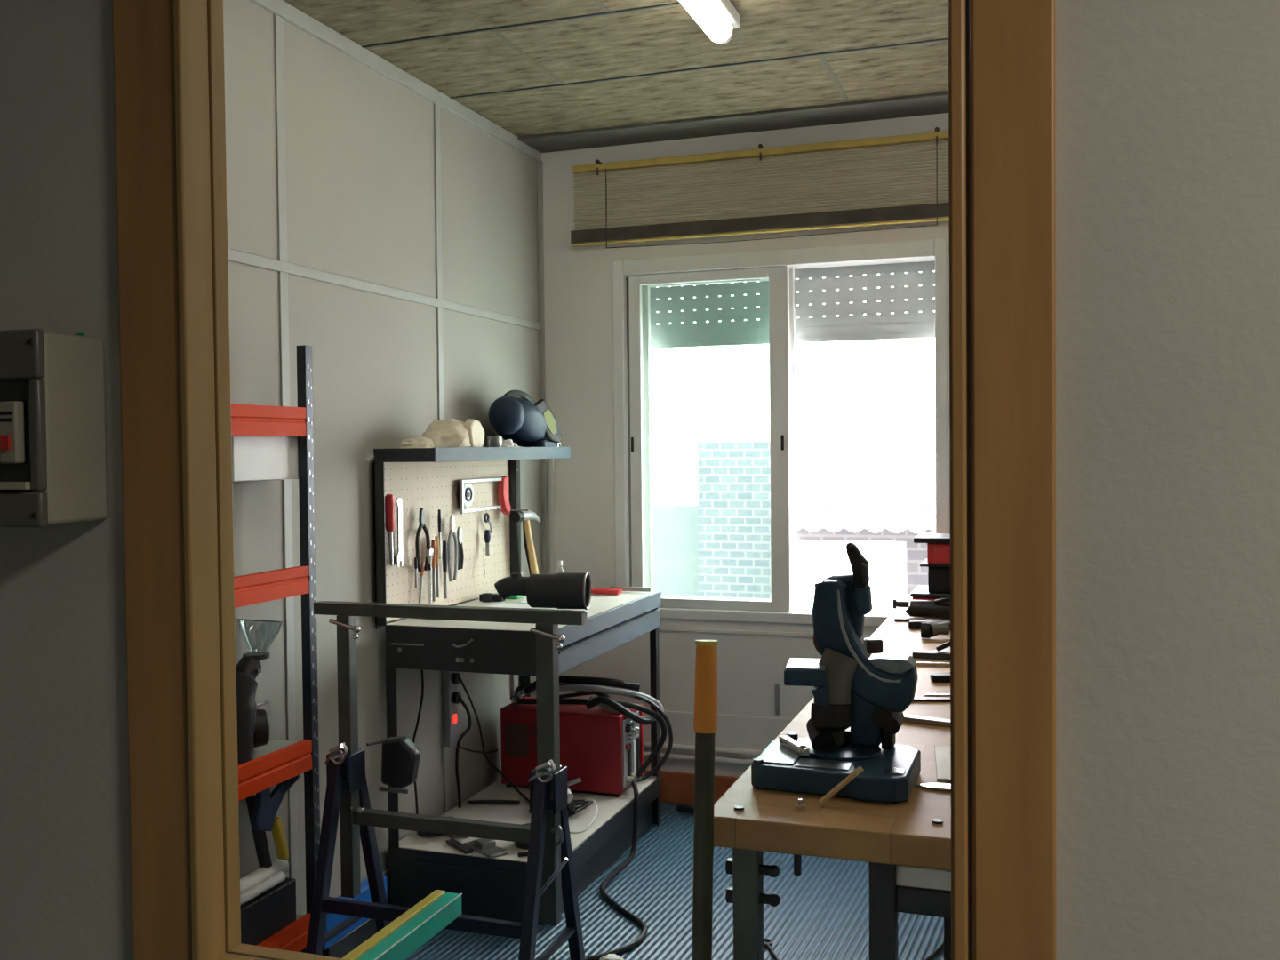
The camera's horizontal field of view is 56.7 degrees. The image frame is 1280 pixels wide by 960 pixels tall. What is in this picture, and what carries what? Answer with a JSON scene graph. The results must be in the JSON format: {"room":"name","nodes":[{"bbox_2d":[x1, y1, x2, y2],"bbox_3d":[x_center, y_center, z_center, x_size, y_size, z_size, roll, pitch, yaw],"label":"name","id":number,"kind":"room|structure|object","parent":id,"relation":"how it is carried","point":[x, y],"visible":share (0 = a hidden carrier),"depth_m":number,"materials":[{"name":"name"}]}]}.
{"room":"hallway","nodes":[
{"label":"hallway","id":0,"kind":"room"},
{"bbox_2d":[223,0,542,915],"bbox_3d":[-1.066,0.019,3.325,0.120,2.710,3.650,0,2,19],"label":"wall","id":1,"kind":"structure","parent":0,"point":[360,143],"depth_m":3.71,"materials":[{"name":"paint"}]},
{"bbox_2d":[231,435,298,481],"bbox_3d":[-1.016,-0.060,3.122,0.094,0.122,0.285,0,2,19],"label":"wall box","id":2,"kind":"object","parent":1,"relation":"attached to","point":[254,458],"visible":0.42,"depth_m":3.09,"materials":[{"name":"white plastic"}]},
{"bbox_2d":[273,14,298,914],"bbox_3d":[-0.993,0.033,3.342,0.006,2.680,0.036,0,2,19],"label":"trim","id":3,"kind":"structure","parent":1,"relation":"attached to","point":[279,65],"depth_m":3.33,"materials":[{"name":"metal"}]},
{"bbox_2d":[227,248,540,330],"bbox_3d":[-1.012,-0.595,3.288,0.008,0.030,3.650,0,2,19],"label":"trim","id":4,"kind":"structure","parent":1,"relation":"attached to","point":[234,255],"depth_m":3.72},
{"bbox_2d":[248,0,541,160],"bbox_3d":[-1.016,-1.313,3.268,0.015,0.045,3.650,0,2,19],"label":"trim","id":5,"kind":"structure","parent":1,"relation":"attached to","point":[285,11],"depth_m":3.83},
{"bbox_2d":[412,669,423,814],"bbox_3d":[-0.743,0.882,3.992,0.019,0.555,0.103,0,2,10],"label":"cord","id":6,"kind":"object","parent":1,"relation":"attached to","point":[421,670],"visible":0.72,"depth_m":3.98,"materials":[{"name":"black plastic"}]},
{"bbox_2d":[433,103,449,813],"bbox_3d":[-0.699,0.008,4.198,0.006,2.680,0.036,0,2,19],"label":"trim","id":7,"kind":"structure","parent":1,"relation":"attached to","point":[436,108],"depth_m":4.17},
{"bbox_2d":[443,671,461,746],"bbox_3d":[-0.664,0.778,4.213,0.044,0.330,0.060,0,2,19],"label":"power strip","id":8,"kind":"object","parent":1,"relation":"attached to","point":[451,680],"visible":0.81,"depth_m":4.19,"materials":[{"name":"black plastic"}]},
{"bbox_2d":[455,696,471,807],"bbox_3d":[-0.633,0.963,4.225,0.034,0.388,0.094,0,2,19],"label":"cord","id":9,"kind":"object","parent":8,"relation":"attached to","point":[460,699],"visible":1,"depth_m":4.21,"materials":[{"name":"black plastic"}]},
{"bbox_2d":[457,676,529,802],"bbox_3d":[-0.479,0.926,4.252,0.280,0.466,0.192,0,2,19],"label":"cord","id":10,"kind":"object","parent":8,"relation":"attached to","point":[459,677],"visible":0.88,"depth_m":4.32,"materials":[{"name":"black plastic"}]},
{"bbox_2d":[361,1,681,47],"bbox_3d":[0.705,-1.347,3.151,3.315,0.004,0.012,0,2,19],"label":"trim","id":11,"kind":"structure","parent":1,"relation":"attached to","point":[679,3],"depth_m":3.51,"materials":[{"name":"metal"}]},
{"bbox_2d":[449,38,948,98],"bbox_3d":[0.892,-1.363,3.694,3.315,0.004,0.012,0,2,19],"label":"trim","id":12,"kind":"structure","parent":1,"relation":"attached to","point":[945,39],"depth_m":3.92,"materials":[{"name":"metal"}]},
{"bbox_2d":[282,0,948,136],"bbox_3d":[0.591,-1.400,2.845,3.530,0.120,3.900,0,2,19],"label":"ceiling","id":13,"kind":"structure","parent":0,"point":[668,38],"depth_m":3.78,"materials":[{"name":"brown wood"}]},
{"bbox_2d":[490,30,565,83],"bbox_3d":[-0.352,-1.355,3.821,0.016,0.002,0.550,0,2,19],"label":"trim","id":14,"kind":"structure","parent":13,"relation":"attached to","point":[494,32],"depth_m":3.79,"materials":[{"name":"metal"}]},
{"bbox_2d":[678,0,740,44],"bbox_3d":[0.044,-1.287,2.867,0.090,0.097,1.270,0,2,19],"label":"lamp","id":15,"kind":"object","parent":13,"relation":"attached to","point":[717,19],"visible":1,"depth_m":3.28,"materials":[{"name":"white plastic"}]},
{"bbox_2d":[818,55,849,101],"bbox_3d":[0.668,-1.372,4.067,0.016,0.002,0.540,0,2,19],"label":"trim","id":16,"kind":"structure","parent":13,"relation":"attached to","point":[822,58],"depth_m":4.05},
{"bbox_2d":[0,0,1279,959],"bbox_3d":[0.278,0.069,0.883,4.250,2.710,0.046,0,2,19],"label":"wall","id":17,"kind":"structure","parent":0,"point":[1168,111],"depth_m":0.84,"materials":[{"name":"paint"}]},
{"bbox_2d":[0,328,107,527],"bbox_3d":[-0.626,-0.046,1.118,0.232,0.176,0.090,0,2,19],"label":"box","id":18,"kind":"object","parent":17,"relation":"attached to","point":[53,452],"visible":1,"depth_m":1.06,"materials":[{"name":"plastic"}]},
{"bbox_2d":[112,0,1056,959],"bbox_3d":[-0.087,-0.122,0.994,0.822,1.285,0.062,0,2,19],"label":"door frame","id":19,"kind":"structure","parent":17,"relation":"in","point":[169,68],"depth_m":1.08,"materials":[{"name":"brown wood"}]},
{"bbox_2d":[387,801,943,959],"bbox_3d":[0.342,1.442,1.141,4.500,0.050,7.500,0,2,19],"label":"floor","id":20,"kind":"structure","parent":0,"point":[822,913],"depth_m":3.67,"materials":[{"name":"rubber"}]},
{"bbox_2d":[231,344,322,955],"bbox_3d":[-1.167,0.524,2.631,0.122,1.740,1.375,0,2,19],"label":"storage rack","id":21,"kind":"object","parent":20,"relation":"on","point":[278,761],"visible":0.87,"depth_m":3.21,"materials":[{"name":"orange metal"}]},
{"bbox_2d":[235,618,283,763],"bbox_3d":[-1.019,0.543,3.100,0.118,0.360,0.217,0,2,19],"label":"gun","id":22,"kind":"object","parent":21,"relation":"on","point":[252,723],"visible":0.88,"depth_m":3.05,"materials":[{"name":"black plastic"}]},
{"bbox_2d":[237,618,283,660],"bbox_3d":[-1.005,0.415,3.146,0.117,0.108,0.115,0,2,19],"label":"cup","id":23,"kind":"object","parent":22,"relation":"on","point":[252,655],"depth_m":3.11,"materials":[{"name":"glass"}]},
{"bbox_2d":[240,877,296,945],"bbox_3d":[-1.076,1.146,2.917,0.089,0.120,0.650,0,2,19],"label":"storage box","id":24,"kind":"object","parent":21,"relation":"on","point":[267,914],"visible":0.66,"depth_m":3.09,"materials":[{"name":"black plastic"}]},
{"bbox_2d":[240,871,285,905],"bbox_3d":[-1.008,1.065,3.034,0.033,0.032,0.300,0,2,19],"label":"tube","id":25,"kind":"object","parent":24,"relation":"on","point":[276,879],"visible":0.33,"depth_m":3.08,"materials":[{"name":"white plastic"}]},
{"bbox_2d":[240,858,288,893],"bbox_3d":[-1.088,1.063,2.929,0.047,0.043,0.670,0,2,19],"label":"tube","id":26,"kind":"object","parent":24,"relation":"on","point":[261,874],"visible":0.31,"depth_m":3.14,"materials":[{"name":"plastic"}]},
{"bbox_2d":[246,774,299,868],"bbox_3d":[-0.984,0.920,3.190,0.057,0.294,0.189,0,2,19],"label":"clamp","id":27,"kind":"object","parent":26,"relation":"on","point":[263,806],"visible":0.71,"depth_m":3.16,"materials":[{"name":"metal"}]},
{"bbox_2d":[300,919,376,958],"bbox_3d":[-0.869,1.337,3.470,0.095,0.064,0.280,0,2,19],"label":"wood block","id":28,"kind":"object","parent":20,"relation":"on","point":[365,931],"visible":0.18,"depth_m":3.43,"materials":[{"name":"wood"}]},
{"bbox_2d":[322,875,387,950],"bbox_3d":[-0.841,1.254,3.458,0.047,0.100,0.320,0,2,19],"label":"beam","id":29,"kind":"structure","parent":28,"relation":"on","point":[332,920],"depth_m":3.41,"materials":[{"name":"metal"}]},
{"bbox_2d":[342,889,445,959],"bbox_3d":[-0.629,1.210,2.552,0.026,0.362,0.847,0,2,19],"label":"beam","id":30,"kind":"structure","parent":20,"relation":"on","point":[387,931],"depth_m":2.73,"materials":[{"name":"paint"}]},
{"bbox_2d":[356,892,462,959],"bbox_3d":[-0.596,1.212,2.542,0.040,0.358,0.852,0,2,19],"label":"beam","id":31,"kind":"structure","parent":20,"relation":"on","point":[414,933],"depth_m":2.75,"materials":[{"name":"teal metal"}]},
{"bbox_2d":[305,600,587,959],"bbox_3d":[-0.496,0.852,3.073,0.770,1.054,0.441,0,2,19],"label":"trestle","id":32,"kind":"object","parent":20,"relation":"on","point":[550,873],"visible":1,"depth_m":3.04,"materials":[{"name":"metal"}]},
{"bbox_2d":[366,736,420,793],"bbox_3d":[-0.669,0.778,3.233,0.117,0.146,0.096,0,2,19],"label":"mask","id":33,"kind":"object","parent":32,"relation":"hanging from","point":[400,756],"visible":1,"depth_m":3.23,"materials":[{"name":"plastic"}]},
{"bbox_2d":[373,447,661,926],"bbox_3d":[-0.368,0.614,4.184,0.609,1.462,1.112,0,2,19],"label":"workbench","id":34,"kind":"object","parent":20,"relation":"on","point":[428,479],"visible":0.74,"depth_m":3.92,"materials":[{"name":"metal"}]},
{"bbox_2d":[384,494,395,565],"bbox_3d":[-0.793,0.158,3.769,0.034,0.225,0.034,0,2,19],"label":"screwdriver","id":35,"kind":"object","parent":34,"relation":"hanging from","point":[389,499],"visible":1,"depth_m":3.76,"materials":[{"name":"red plastic"}]},
{"bbox_2d":[395,497,403,567],"bbox_3d":[-0.776,0.171,3.827,0.006,0.224,0.043,0,2,19],"label":"wrench","id":36,"kind":"object","parent":34,"relation":"hanging from","point":[399,557],"visible":1,"depth_m":3.82,"materials":[{"name":"metal"}]},
{"bbox_2d":[373,448,433,462],"bbox_3d":[-0.739,-0.077,3.714,0.215,0.043,0.004,0,2,19],"label":"shelf","id":37,"kind":"object","parent":34,"relation":"attached to","point":[398,454],"depth_m":3.71,"materials":[{"name":"metal"}]},
{"bbox_2d":[398,436,434,447],"bbox_3d":[-0.714,-0.114,3.816,0.120,0.054,0.136,0,2,19],"label":"cloth bag","id":38,"kind":"object","parent":34,"relation":"on","point":[420,442],"visible":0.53,"depth_m":3.77,"materials":[{"name":"fabric"}]},
{"bbox_2d":[415,507,430,572],"bbox_3d":[-0.727,0.200,3.970,0.014,0.214,0.086,0,2,19],"label":"pliers","id":39,"kind":"object","parent":34,"relation":"hanging from","point":[421,516],"visible":1,"depth_m":3.96,"materials":[{"name":"metal"}]},
{"bbox_2d":[425,555,431,604],"bbox_3d":[-0.710,0.326,4.005,0.021,0.185,0.022,0,2,19],"label":"scraper","id":40,"kind":"object","parent":34,"relation":"hanging from","point":[429,558],"visible":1,"depth_m":4.00,"materials":[{"name":"silver metal"}]},
{"bbox_2d":[431,539,436,601],"bbox_3d":[-0.701,0.308,4.032,0.017,0.210,0.018,0,2,19],"label":"rasp","id":41,"kind":"object","parent":34,"relation":"hanging from","point":[433,541],"visible":0.99,"depth_m":4.03,"materials":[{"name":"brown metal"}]},
{"bbox_2d":[434,536,439,597],"bbox_3d":[-0.693,0.297,4.056,0.017,0.210,0.018,0,2,19],"label":"file","id":42,"kind":"object","parent":34,"relation":"hanging from","point":[436,538],"visible":1,"depth_m":4.05,"materials":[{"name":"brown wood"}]},
{"bbox_2d":[437,509,441,559],"bbox_3d":[-0.687,0.186,4.072,0.013,0.170,0.013,0,2,19],"label":"screwdriver","id":43,"kind":"object","parent":34,"relation":"hanging from","point":[439,521],"visible":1,"depth_m":4.07,"materials":[{"name":"black plastic"}]},
{"bbox_2d":[416,816,468,837],"bbox_3d":[-0.646,1.139,3.917,0.187,0.059,0.100,0,2,19],"label":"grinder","id":44,"kind":"object","parent":34,"relation":"on","point":[422,834],"visible":0.2,"depth_m":3.89,"materials":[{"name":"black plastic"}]},
{"bbox_2d":[441,540,447,598],"bbox_3d":[-0.674,0.310,4.108,0.019,0.200,0.020,0,2,19],"label":"punch","id":45,"kind":"object","parent":34,"relation":"hanging from","point":[444,556],"visible":1,"depth_m":4.10,"materials":[{"name":"metal"}]},
{"bbox_2d":[420,418,484,447],"bbox_3d":[-0.643,-0.148,3.977,0.173,0.114,0.313,0,1,7],"label":"plastic bag","id":46,"kind":"object","parent":34,"relation":"on","point":[450,432],"visible":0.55,"depth_m":3.90,"materials":[{"name":"beige plastic"}]},
{"bbox_2d":[447,514,457,581],"bbox_3d":[-0.658,0.239,4.169,0.014,0.233,0.067,0,2,19],"label":"pliers","id":47,"kind":"object","parent":34,"relation":"hanging from","point":[452,523],"visible":1,"depth_m":4.16,"materials":[{"name":"metal"}]},
{"bbox_2d":[446,838,472,854],"bbox_3d":[-0.575,1.166,3.779,0.025,0.010,0.133,-2,2,-37],"label":"bar","id":48,"kind":"object","parent":34,"relation":"on","point":[453,843],"visible":1,"depth_m":3.77,"materials":[{"name":"metal"}]},
{"bbox_2d":[456,526,463,569],"bbox_3d":[-0.640,0.242,4.221,0.014,0.153,0.042,0,2,19],"label":"pliers","id":49,"kind":"object","parent":34,"relation":"hanging from","point":[460,555],"visible":1,"depth_m":4.21,"materials":[{"name":"grey metal"}]},
{"bbox_2d":[456,482,473,509],"bbox_3d":[-0.628,0.056,4.292,0.021,0.104,0.115,0,2,19],"label":"reel","id":50,"kind":"object","parent":34,"relation":"attached to","point":[468,490],"visible":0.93,"depth_m":4.29,"materials":[{"name":"white plastic"}]},
{"bbox_2d":[459,475,511,514],"bbox_3d":[-0.574,0.063,4.415,0.024,0.152,0.389,0,2,19],"label":"hacksaw","id":51,"kind":"object","parent":34,"relation":"hanging from","point":[505,507],"visible":1,"depth_m":4.51,"materials":[{"name":"grey metal"}]},
{"bbox_2d":[464,838,508,858],"bbox_3d":[-0.488,1.156,3.757,0.065,0.028,0.160,-2,2,-39],"label":"metal plate","id":52,"kind":"object","parent":34,"relation":"on","point":[488,848],"visible":0.94,"depth_m":3.74,"materials":[{"name":"grey metal"}]},
{"bbox_2d":[483,529,490,555],"bbox_3d":[-0.568,0.234,4.418,0.025,0.095,0.026,0,2,19],"label":"awl","id":53,"kind":"object","parent":34,"relation":"hanging from","point":[487,534],"visible":1,"depth_m":4.41,"materials":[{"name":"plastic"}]},
{"bbox_2d":[479,592,504,601],"bbox_3d":[-0.545,0.427,4.331,0.090,0.031,0.060,0,2,19],"label":"charger","id":54,"kind":"object","parent":34,"relation":"on","point":[485,596],"visible":0.89,"depth_m":4.32,"materials":[{"name":"black plastic"}]},
{"bbox_2d":[467,800,519,804],"bbox_3d":[-0.521,1.148,4.232,0.188,0.016,0.022,0,1,3],"label":"bar","id":55,"kind":"object","parent":34,"relation":"on","point":[472,802],"visible":1,"depth_m":4.23,"materials":[{"name":"black plastic"}]},
{"bbox_2d":[487,435,502,447],"bbox_3d":[-0.526,-0.128,4.232,0.068,0.058,0.052,-2,2,-41],"label":"mug","id":56,"kind":"object","parent":34,"relation":"on","point":[492,441],"visible":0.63,"depth_m":4.21,"materials":[{"name":"grey metal"}]},
{"bbox_2d":[433,447,570,462],"bbox_3d":[-0.456,-0.094,4.198,0.005,0.045,1.104,0,2,19],"label":"shelf","id":57,"kind":"object","parent":34,"relation":"attached to","point":[440,453],"depth_m":4.09,"materials":[{"name":"grey metal"}]},
{"bbox_2d":[484,602,530,607],"bbox_3d":[-0.477,0.446,4.144,0.150,0.002,0.200,0,2,27],"label":"paper sheet","id":58,"kind":"object","parent":34,"relation":"on","point":[505,605],"visible":0.29,"depth_m":4.19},
{"bbox_2d":[386,591,654,631],"bbox_3d":[-0.370,0.456,4.177,0.580,0.020,1.030,0,2,19],"label":"countertop","id":59,"kind":"structure","parent":34,"relation":"on","point":[599,604],"depth_m":4.00,"materials":[{"name":"laminate"}]},
{"bbox_2d":[488,389,561,447],"bbox_3d":[-0.455,-0.226,4.513,0.198,0.232,0.371,0,2,30],"label":"mask","id":60,"kind":"object","parent":34,"relation":"on","point":[523,420],"visible":0.97,"depth_m":4.43,"materials":[{"name":"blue plastic"}]},
{"bbox_2d":[509,510,541,575],"bbox_3d":[-0.436,0.257,4.655,0.056,0.281,0.242,0,2,19],"label":"hammer","id":61,"kind":"object","parent":34,"relation":"attached to","point":[516,516],"visible":0.96,"depth_m":4.65,"materials":[{"name":"wood"}]},
{"bbox_2d":[399,776,656,862],"bbox_3d":[-0.363,1.166,4.195,0.572,0.014,1.022,0,2,19],"label":"shelf","id":62,"kind":"object","parent":34,"relation":"attached to","point":[611,810],"depth_m":4.08,"materials":[{"name":"wood"}]},
{"bbox_2d":[494,571,591,609],"bbox_3d":[-0.246,0.277,2.965,0.237,0.095,0.095,0,1,7],"label":"pipe","id":63,"kind":"object","parent":34,"relation":"on","point":[560,590],"visible":1,"depth_m":2.93,"materials":[{"name":"plastic"}]},
{"bbox_2d":[528,798,597,833],"bbox_3d":[-0.267,1.132,4.059,0.261,0.061,0.254,0,2,19],"label":"wire tangle","id":64,"kind":"object","parent":34,"relation":"on","point":[572,809],"visible":0.56,"depth_m":4.08,"materials":[{"name":"black plastic"}]},
{"bbox_2d":[567,777,581,803],"bbox_3d":[-0.280,1.088,4.177,0.122,0.077,0.122,0,2,19],"label":"plug","id":65,"kind":"object","parent":64,"relation":"on","point":[570,796],"visible":0.22,"depth_m":4.17,"materials":[{"name":"white plastic"}]},
{"bbox_2d":[591,587,622,594],"bbox_3d":[-0.159,0.421,4.502,0.178,0.020,0.064,0,2,19],"label":"pliers","id":66,"kind":"object","parent":34,"relation":"on","point":[594,590],"visible":0.71,"depth_m":4.47,"materials":[{"name":"red plastic"}]},
{"bbox_2d":[610,586,651,591],"bbox_3d":[-0.035,0.419,4.568,0.160,0.016,0.016,0,2,15],"label":"metal rod","id":67,"kind":"object","parent":34,"relation":"on","point":[624,588],"visible":0.79,"depth_m":4.56,"materials":[{"name":"grey metal"}]},
{"bbox_2d":[500,675,672,959],"bbox_3d":[-0.137,1.048,4.007,0.632,0.607,1.390,-1,2,-8],"label":"machine","id":68,"kind":"object","parent":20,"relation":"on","point":[602,745],"visible":0.91,"depth_m":4.36,"materials":[{"name":"red metal"}]},
{"bbox_2d":[627,743,631,776],"bbox_3d":[-0.037,1.029,4.359,0.006,0.124,0.022,0,2,19],"label":"vent","id":69,"kind":"object","parent":68,"relation":"attached to","point":[629,751],"depth_m":4.35,"materials":[{"name":"metal"}]},
{"bbox_2d":[632,739,636,773],"bbox_3d":[-0.021,1.028,4.406,0.006,0.124,0.022,0,2,19],"label":"vent","id":70,"kind":"object","parent":68,"relation":"attached to","point":[634,741],"depth_m":4.40,"materials":[{"name":"plastic"}]},
{"bbox_2d":[691,640,718,959],"bbox_3d":[0.086,0.820,1.695,0.037,1.174,0.130,0,2,19],"label":"pole","id":71,"kind":"object","parent":20,"relation":"on","point":[705,716],"visible":1,"depth_m":1.70,"materials":[{"name":"grey metal"}]},
{"bbox_2d":[713,592,951,959],"bbox_3d":[0.899,0.884,3.028,0.712,0.958,2.860,0,2,19],"label":"bench","id":72,"kind":"object","parent":20,"relation":"on","point":[905,833],"depth_m":1.82,"materials":[{"name":"brown wood"}]},
{"bbox_2d":[751,542,920,803],"bbox_3d":[0.331,0.302,1.978,0.254,0.388,0.262,0,2,19],"label":"saw","id":73,"kind":"object","parent":72,"relation":"on","point":[857,689],"visible":1,"depth_m":1.98,"materials":[{"name":"metal"}]},
{"bbox_2d":[863,637,883,653],"bbox_3d":[0.625,0.443,3.183,0.045,0.036,0.050,-1,1,-1],"label":"block","id":74,"kind":"object","parent":72,"relation":"on","point":[872,644],"visible":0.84,"depth_m":3.16,"materials":[{"name":"black plastic"}]},
{"bbox_2d":[892,596,950,618],"bbox_3d":[0.991,0.404,3.760,0.375,0.076,0.085,0,2,19],"label":"gun","id":75,"kind":"object","parent":72,"relation":"on","point":[939,608],"visible":0.38,"depth_m":3.78,"materials":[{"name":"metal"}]},
{"bbox_2d":[903,713,950,727],"bbox_3d":[0.578,0.478,2.354,0.165,0.010,0.025,0,2,33],"label":"bar","id":76,"kind":"object","parent":72,"relation":"on","point":[909,718],"visible":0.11,"depth_m":2.35,"materials":[{"name":"metal"}]},
{"bbox_2d":[908,618,950,630],"bbox_3d":[0.910,0.437,3.580,0.189,0.022,0.084,0,2,19],"label":"clamp","id":77,"kind":"object","parent":72,"relation":"on","point":[912,624],"visible":0.46,"depth_m":3.58,"materials":[{"name":"black metal"}]},
{"bbox_2d":[910,584,950,600],"bbox_3d":[1.131,0.402,3.945,0.430,0.068,0.240,0,2,19],"label":"case","id":78,"kind":"object","parent":72,"relation":"on","point":[921,592],"visible":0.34,"depth_m":3.89,"materials":[{"name":"plastic"}]},
{"bbox_2d":[920,558,950,592],"bbox_3d":[1.145,0.321,3.940,0.400,0.094,0.225,0,2,19],"label":"case","id":79,"kind":"object","parent":78,"relation":"on","point":[939,575],"visible":0.23,"depth_m":3.89,"materials":[{"name":"plastic"}]},
{"bbox_2d":[913,533,950,564],"bbox_3d":[1.134,0.230,3.941,0.420,0.086,0.225,0,2,19],"label":"case","id":80,"kind":"object","parent":79,"relation":"on","point":[938,544],"visible":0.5,"depth_m":3.89,"materials":[{"name":"plastic"}]},
{"bbox_2d":[912,640,950,660],"bbox_3d":[0.883,0.433,3.110,0.315,0.054,0.170,0,2,19],"label":"square","id":81,"kind":"object","parent":72,"relation":"on","point":[942,652],"visible":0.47,"depth_m":3.08,"materials":[{"name":"metal"}]},
{"bbox_2d":[912,696,950,702],"bbox_3d":[0.681,0.474,2.562,0.228,0.006,0.022,0,1,4],"label":"file","id":82,"kind":"object","parent":72,"relation":"on","point":[916,699],"visible":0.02,"depth_m":2.56,"materials":[{"name":"metal"}]},
{"bbox_2d":[914,783,951,791],"bbox_3d":[0.503,0.494,1.905,0.120,0.004,0.034,0,2,19],"label":"metal spatula","id":83,"kind":"object","parent":72,"relation":"on","point":[942,787],"visible":0.47,"depth_m":1.91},
{"bbox_2d":[915,662,950,666],"bbox_3d":[0.749,0.462,2.972,0.283,0.008,0.012,0,2,11],"label":"rod","id":84,"kind":"object","parent":72,"relation":"on","point":[937,664],"visible":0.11,"depth_m":2.97,"materials":[{"name":"metal"}]},
{"bbox_2d":[920,621,949,638],"bbox_3d":[0.843,0.429,3.400,0.081,0.047,0.050,0,1,5],"label":"chuck","id":85,"kind":"object","parent":72,"relation":"on","point":[928,630],"visible":1,"depth_m":3.38,"materials":[{"name":"black metal"}]},
{"bbox_2d":[930,672,950,682],"bbox_3d":[0.795,0.462,2.782,0.227,0.016,0.056,-1,1,0],"label":"strap","id":86,"kind":"object","parent":72,"relation":"on","point":[936,677],"visible":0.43,"depth_m":2.76,"materials":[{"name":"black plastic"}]},
{"bbox_2d":[935,745,950,782],"bbox_3d":[0.589,0.488,2.033,0.160,0.005,0.220,0,2,13],"label":"wooden board","id":87,"kind":"object","parent":72,"relation":"on","point":[942,753],"visible":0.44,"depth_m":2.04,"materials":[{"name":"beige wood"}]},
{"bbox_2d":[868,862,951,959],"bbox_3d":[0.557,0.970,1.879,0.352,0.853,0.220,0,2,19],"label":"stand","id":88,"kind":"object","parent":20,"relation":"on","point":[892,889],"visible":0.34,"depth_m":1.81,"materials":[{"name":"metal"}]},
{"bbox_2d":[541,112,950,776],"bbox_3d":[1.199,-0.037,4.606,3.570,2.710,0.250,0,2,19],"label":"wall","id":89,"kind":"structure","parent":0,"point":[578,280],"depth_m":4.88,"materials":[{"name":"paint"}]},
{"bbox_2d":[536,160,547,574],"bbox_3d":[-0.407,-0.009,5.021,0.022,2.665,0.012,0,2,19],"label":"trim","id":90,"kind":"structure","parent":89,"relation":"attached to","point":[540,164],"depth_m":5.00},
{"bbox_2d":[548,458,555,573],"bbox_3d":[-0.371,0.134,5.012,0.025,0.540,0.014,0,2,19],"label":"duct","id":91,"kind":"object","parent":89,"relation":"attached to","point":[551,461],"visible":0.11,"depth_m":5.01,"materials":[{"name":"white plastic"}]},
{"bbox_2d":[644,769,738,804],"bbox_3d":[1.183,1.259,4.508,3.300,0.125,0.018,0,2,19],"label":"baseboard","id":92,"kind":"structure","parent":89,"relation":"attached to","point":[677,788],"depth_m":4.85,"materials":[{"name":"wood"}]},
{"bbox_2d":[643,741,763,765],"bbox_3d":[1.188,1.110,4.495,3.280,0.064,0.024,0,2,19],"label":"pipe","id":93,"kind":"object","parent":89,"relation":"attached to","point":[676,747],"visible":0.02,"depth_m":4.79,"materials":[{"name":"metal"}]},
{"bbox_2d":[643,710,792,750],"bbox_3d":[1.182,1.014,4.506,3.300,0.135,0.010,0,2,19],"label":"trim","id":94,"kind":"structure","parent":89,"relation":"attached to","point":[733,732],"depth_m":4.78,"materials":[{"name":"paint"}]},
{"bbox_2d":[517,91,948,152],"bbox_3d":[1.114,-1.378,4.340,3.315,0.012,0.235,0,2,19],"label":"trim","id":95,"kind":"structure","parent":89,"relation":"attached to","point":[931,103],"depth_m":4.56,"materials":[{"name":"metal"}]},
{"bbox_2d":[570,127,948,247],"bbox_3d":[0.800,-1.123,4.540,2.279,0.374,0.074,0,2,19],"label":"bamboo blind","id":96,"kind":"object","parent":89,"relation":"attached to","point":[936,210],"visible":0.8,"depth_m":4.63,"materials":[{"name":"yellow wood"}]},
{"bbox_2d":[658,626,870,639],"bbox_3d":[1.178,0.609,4.496,3.300,0.015,0.008,0,2,19],"label":"trim","id":97,"kind":"structure","parent":89,"relation":"attached to","point":[662,628],"depth_m":4.76,"materials":[{"name":"paint"}]},
{"bbox_2d":[775,684,780,715],"bbox_3d":[0.546,0.873,4.713,0.016,0.120,0.020,0,2,19],"label":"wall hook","id":98,"kind":"object","parent":89,"relation":"attached to","point":[777,686],"visible":1,"depth_m":4.70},
{"bbox_2d":[612,238,948,626],"bbox_3d":[0.575,-0.183,4.837,1.340,1.513,0.312,0,2,19],"label":"window","id":99,"kind":"structure","parent":89,"relation":"in","point":[641,290],"depth_m":4.75,"materials":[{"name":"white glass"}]},
{"bbox_2d":[649,261,935,348],"bbox_3d":[0.583,-0.747,4.814,1.290,0.385,0.017,0,2,19],"label":"roller shutter","id":100,"kind":"object","parent":99,"relation":"attached to","point":[919,321],"depth_m":4.77,"materials":[{"name":"plastic"}]},
{"label":"outside","id":101,"kind":"structure","parent":0,"visible":0},
{"bbox_3d":[1.679,1.223,9.483,15.000,0.050,9.050,0,2,19],"label":"ground","id":102,"kind":"structure","parent":101,"visible":0},
{"bbox_2d":[652,440,770,599],"bbox_3d":[0.198,0.455,9.361,1.880,1.500,0.600,0,2,19],"label":"brick building","id":103,"kind":"structure","parent":102,"relation":"on","point":[718,546],"depth_m":8.90,"materials":[{"name":"brick"}]},
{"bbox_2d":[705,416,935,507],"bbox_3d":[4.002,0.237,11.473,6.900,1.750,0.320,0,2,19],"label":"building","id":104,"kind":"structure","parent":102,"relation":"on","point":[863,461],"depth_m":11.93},
{"bbox_2d":[796,527,935,610],"bbox_3d":[2.584,0.718,7.966,3.300,1.000,0.200,0,2,19],"label":"brick wall","id":105,"kind":"structure","parent":102,"relation":"on","point":[894,560],"depth_m":8.21,"materials":[{"name":"brick"}]},
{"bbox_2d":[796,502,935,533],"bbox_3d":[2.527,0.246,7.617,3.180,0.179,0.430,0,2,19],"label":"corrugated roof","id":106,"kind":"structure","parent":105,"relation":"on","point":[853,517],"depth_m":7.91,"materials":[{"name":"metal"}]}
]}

